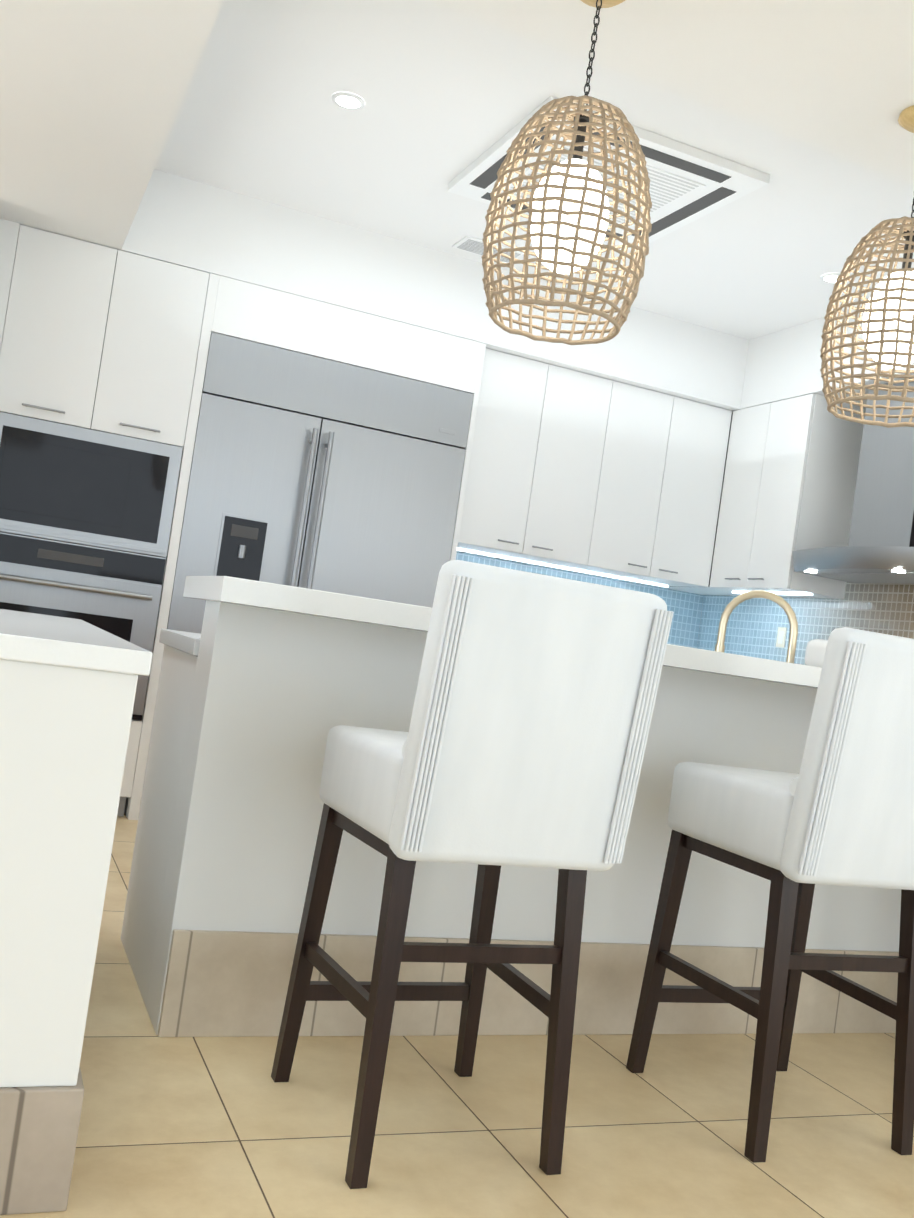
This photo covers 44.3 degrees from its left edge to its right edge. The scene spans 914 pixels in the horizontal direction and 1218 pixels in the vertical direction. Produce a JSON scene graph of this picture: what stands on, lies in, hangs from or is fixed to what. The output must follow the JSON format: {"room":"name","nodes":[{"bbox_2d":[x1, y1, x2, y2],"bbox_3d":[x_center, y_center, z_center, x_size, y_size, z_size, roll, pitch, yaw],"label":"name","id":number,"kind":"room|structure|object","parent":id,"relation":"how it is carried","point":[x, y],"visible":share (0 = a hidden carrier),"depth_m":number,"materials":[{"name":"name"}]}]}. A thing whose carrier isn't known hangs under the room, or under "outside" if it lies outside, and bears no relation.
{"room":"kitchen","nodes":[
{"label":"kitchen","id":0,"kind":"room"},
{"bbox_2d":[0,218,19,351],"bbox_3d":[-2.280,-0.441,4.981,0.270,2.553,0.920,9,-2,-23],"label":"cabinet","id":1,"kind":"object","parent":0,"point":[9,232],"depth_m":4.88,"materials":[{"name":"paint"}]},
{"bbox_2d":[0,0,223,249],"bbox_3d":[-0.593,-1.969,0.800,1.707,0.697,9.850,9,-2,-23],"label":"ceiling","id":2,"kind":"structure","parent":0,"point":[92,93],"depth_m":3.58,"materials":[{"name":"paint"}]},
{"bbox_2d":[121,169,748,411],"bbox_3d":[0.125,-1.556,6.099,3.804,0.397,0.650,9,-2,-23],"label":"wall","id":3,"kind":"structure","parent":0,"point":[189,223],"depth_m":5.57,"materials":[{"name":"paint"}]},
{"bbox_2d":[0,813,913,1217],"bbox_3d":[-2.524,0.835,3.626,17.800,0.120,16.400,9,-2,-23],"label":"floor","id":4,"kind":"structure","parent":0,"point":[198,1127],"depth_m":2.39,"materials":[{"name":"tile"}]},
{"bbox_2d":[0,649,149,1214],"bbox_3d":[-1.167,0.483,2.430,0.650,0.886,1.520,9,-2,-23],"label":"kitchen island","id":5,"kind":"object","parent":4,"relation":"on","point":[68,686],"depth_m":1.83,"materials":[{"name":"paint"}]},
{"bbox_2d":[0,609,152,668],"bbox_3d":[-1.102,0.025,2.444,0.658,0.040,1.528,9,-2,-23],"label":"island countertop","id":6,"kind":"structure","parent":5,"relation":"on","point":[21,632],"depth_m":1.87,"materials":[{"name":"white stone"}]},
{"bbox_2d":[0,225,208,815],"bbox_3d":[-1.813,-0.364,5.276,0.827,2.551,0.735,9,-2,-23],"label":"tall cabinet","id":7,"kind":"object","parent":4,"relation":"on","point":[99,351],"visible":0.81,"depth_m":5.03,"materials":[{"name":"white wood"}]},
{"bbox_2d":[121,645,188,992],"bbox_3d":[0.543,0.764,3.683,3.018,0.885,0.596,9,-2,-23],"label":"base cabinet","id":8,"kind":"object","parent":4,"relation":"on","point":[154,807],"depth_m":3.12,"materials":[{"name":"paint"}]},
{"bbox_2d":[124,273,485,819],"bbox_3d":[-0.802,-0.207,5.751,1.423,2.551,0.648,9,-2,-23],"label":"surround","id":9,"kind":"object","parent":4,"relation":"on","point":[235,308],"visible":0.46,"depth_m":5.39,"materials":[{"name":"white wood"}]},
{"bbox_2d":[138,332,473,817],"bbox_3d":[-0.798,-0.072,5.715,1.346,2.283,0.723,9,-2,-23],"label":"fridge","id":10,"kind":"object","parent":4,"relation":"on","point":[313,472],"visible":0.48,"depth_m":5.43,"materials":[{"name":"silver metal"}]},
{"bbox_2d":[271,560,673,1188],"bbox_3d":[0.006,0.507,2.333,0.489,1.162,0.618,9,-2,-23],"label":"stool","id":11,"kind":"object","parent":4,"relation":"on","point":[521,742],"visible":1,"depth_m":2.12,"materials":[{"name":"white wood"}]},
{"bbox_2d":[141,600,900,1036],"bbox_3d":[0.877,0.730,3.398,3.398,1.030,0.186,9,-2,-23],"label":"base cabinet","id":12,"kind":"object","parent":4,"relation":"on","point":[263,688],"depth_m":2.85,"materials":[{"name":"paint"}]},
{"bbox_2d":[159,629,192,655],"bbox_3d":[0.592,0.300,3.696,3.010,0.042,0.604,9,-2,-23],"label":"countertop","id":13,"kind":"structure","parent":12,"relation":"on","point":[183,641],"depth_m":3.11,"materials":[{"name":"white stone"}]},
{"bbox_2d":[714,590,797,662],"bbox_3d":[1.021,0.137,3.728,0.268,0.393,0.209,9,-2,-23],"label":"faucet","id":14,"kind":"object","parent":13,"relation":"on","point":[781,602],"visible":0.52,"depth_m":3.71,"materials":[{"name":"gold metal"}]},
{"bbox_2d":[183,576,821,687],"bbox_3d":[0.982,0.193,3.273,3.454,0.054,0.496,9,-2,-23],"label":"countertop","id":15,"kind":"structure","parent":12,"relation":"on","point":[248,593],"depth_m":2.54,"materials":[{"name":"white stone"}]},
{"bbox_2d":[804,639,827,667],"bbox_3d":[1.320,0.170,3.413,0.460,0.094,0.280,9,-2,-23],"label":"bowl","id":16,"kind":"object","parent":15,"relation":"on","point":[815,650],"visible":0.29,"depth_m":3.40,"materials":[{"name":"white ceramic"}]},
{"bbox_2d":[626,627,913,1162],"bbox_3d":[0.848,0.637,2.689,0.489,1.162,0.618,9,-2,-23],"label":"stool","id":17,"kind":"object","parent":4,"relation":"on","point":[838,809],"visible":1,"depth_m":2.46,"materials":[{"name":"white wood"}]},
{"bbox_2d":[155,0,913,339],"bbox_3d":[0.670,-1.866,4.923,3.804,0.300,3.225,9,-2,-23],"label":"ceiling","id":18,"kind":"structure","parent":0,"point":[447,94],"depth_m":4.39,"materials":[{"name":"paint"}]},
{"bbox_2d":[332,92,364,109],"bbox_3d":[-0.404,-1.885,4.172,0.123,0.007,0.123,9,-2,-29],"label":"recessed light","id":19,"kind":"object","parent":18,"relation":"in","point":[351,101],"depth_m":4.16,"materials":[{"name":"plastic"}]},
{"bbox_2d":[452,236,523,262],"bbox_3d":[0.156,-1.764,5.527,0.320,0.009,0.180,9,-2,-23],"label":"ceiling vent","id":20,"kind":"object","parent":18,"relation":"in","point":[471,244],"visible":0.54,"depth_m":5.51,"materials":[{"name":"plastic"}]},
{"bbox_2d":[447,96,769,247],"bbox_3d":[0.575,-1.717,4.543,0.950,0.042,0.950,9,-2,-23],"label":"air conditioner","id":21,"kind":"object","parent":18,"relation":"attached to","point":[688,184],"visible":0.35,"depth_m":4.39,"materials":[{"name":"plastic"}]},
{"bbox_2d":[820,273,841,282],"bbox_3d":[1.763,-1.545,5.251,0.123,0.007,0.123,9,-2,-29],"label":"recessed light","id":22,"kind":"object","parent":18,"relation":"in","point":[831,277],"depth_m":5.24,"materials":[{"name":"plastic"}]},
{"bbox_2d":[429,0,913,183],"bbox_3d":[1.297,-1.670,3.065,3.570,0.622,0.695,9,-2,-23],"label":"ceiling","id":23,"kind":"structure","parent":0,"point":[835,77],"depth_m":2.93,"materials":[{"name":"paint"}]},
{"bbox_2d":[481,0,651,344],"bbox_3d":[0.289,-1.087,2.688,0.398,0.836,0.398,9,-2,-23],"label":"pendant light","id":24,"kind":"object","parent":23,"relation":"hanging from","point":[568,217],"visible":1,"depth_m":2.60,"materials":[{"name":"wicker"}]},
{"bbox_2d":[820,105,913,427],"bbox_3d":[1.231,-0.942,3.075,0.398,0.836,0.398,9,-2,-23],"label":"pendant light","id":25,"kind":"object","parent":23,"relation":"hanging from","point":[887,328],"visible":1,"depth_m":3.01,"materials":[{"name":"wicker"}]},
{"bbox_2d":[737,304,913,409],"bbox_3d":[2.311,-1.271,5.260,0.384,0.397,2.550,9,-2,-23],"label":"wall","id":26,"kind":"structure","parent":0,"point":[783,364],"depth_m":6.01,"materials":[{"name":"paint"}]},
{"bbox_2d":[704,394,865,598],"bbox_3d":[1.815,-0.595,6.184,0.382,1.022,0.677,9,-2,-23],"label":"upper cabinet","id":27,"kind":"object","parent":26,"relation":"attached to","point":[790,476],"depth_m":5.93,"materials":[{"name":"white wood"}]},
{"bbox_2d":[773,592,812,595],"bbox_3d":[1.775,-0.085,5.927,0.106,0.010,0.357,9,-2,-23],"label":"under-cabinet light","id":28,"kind":"object","parent":27,"relation":"attached to","point":[778,593],"depth_m":5.98,"materials":[{"name":"white plastic"}]},
{"bbox_3d":[-0.213,-0.455,6.452,5.170,3.250,0.200,9,-2,-23],"label":"wall","id":29,"kind":"structure","parent":0,"visible":0},
{"bbox_2d":[457,348,616,567],"bbox_3d":[0.306,-0.807,6.232,0.796,1.022,0.581,9,-2,-23],"label":"upper cabinet","id":30,"kind":"object","parent":29,"relation":"attached to","point":[569,468],"depth_m":5.97,"materials":[{"name":"white wood"}]},
{"bbox_2d":[553,382,731,586],"bbox_3d":[1.032,-0.695,6.539,0.796,1.022,0.581,9,-2,-23],"label":"upper cabinet","id":31,"kind":"object","parent":29,"relation":"attached to","point":[661,487],"depth_m":6.27,"materials":[{"name":"white wood"}]},
{"bbox_2d":[457,548,667,586],"bbox_3d":[0.617,-0.235,6.382,1.387,0.010,0.140,9,-2,-23],"label":"under-cabinet light","id":32,"kind":"object","parent":31,"relation":"attached to","point":[622,578],"depth_m":6.42,"materials":[{"name":"white plastic"}]},
{"bbox_2d":[656,586,739,595],"bbox_3d":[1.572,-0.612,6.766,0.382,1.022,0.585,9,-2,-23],"label":"under-cabinet light","id":33,"kind":"object","parent":31,"relation":"attached to","point":[697,590],"depth_m":6.82,"materials":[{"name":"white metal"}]},
{"bbox_3d":[2.371,-0.123,5.308,0.554,3.250,3.920,9,-2,-23],"label":"wall","id":34,"kind":"structure","parent":0,"visible":0},
{"bbox_2d":[456,552,703,647],"bbox_3d":[0.608,0.068,6.695,1.950,0.597,0.012,9,-2,-23],"label":"tile backsplash","id":35,"kind":"structure","parent":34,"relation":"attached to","point":[685,606],"depth_m":6.97,"materials":[{"name":"tile"}]},
{"bbox_2d":[696,582,913,664],"bbox_3d":[2.207,-0.255,5.612,0.012,1.621,3.223,9,-2,-23],"label":"tile backsplash","id":36,"kind":"structure","parent":34,"relation":"attached to","point":[753,624],"depth_m":6.17,"materials":[{"name":"tile"}]},
{"bbox_2d":[776,627,786,647],"bbox_3d":[1.828,0.160,6.336,0.008,0.114,0.070,9,-2,-23],"label":"electrical outlet plate","id":37,"kind":"object","parent":36,"relation":"attached to","point":[781,636],"visible":0.35,"depth_m":6.31,"materials":[{"name":"white plastic"}]},
{"bbox_2d":[792,378,913,583],"bbox_3d":[2.081,-0.619,5.373,0.505,0.948,0.900,9,-2,-23],"label":"range hood","id":38,"kind":"object","parent":34,"relation":"attached to","point":[879,548],"visible":0.94,"depth_m":5.35,"materials":[{"name":"silver metal"}]}
]}

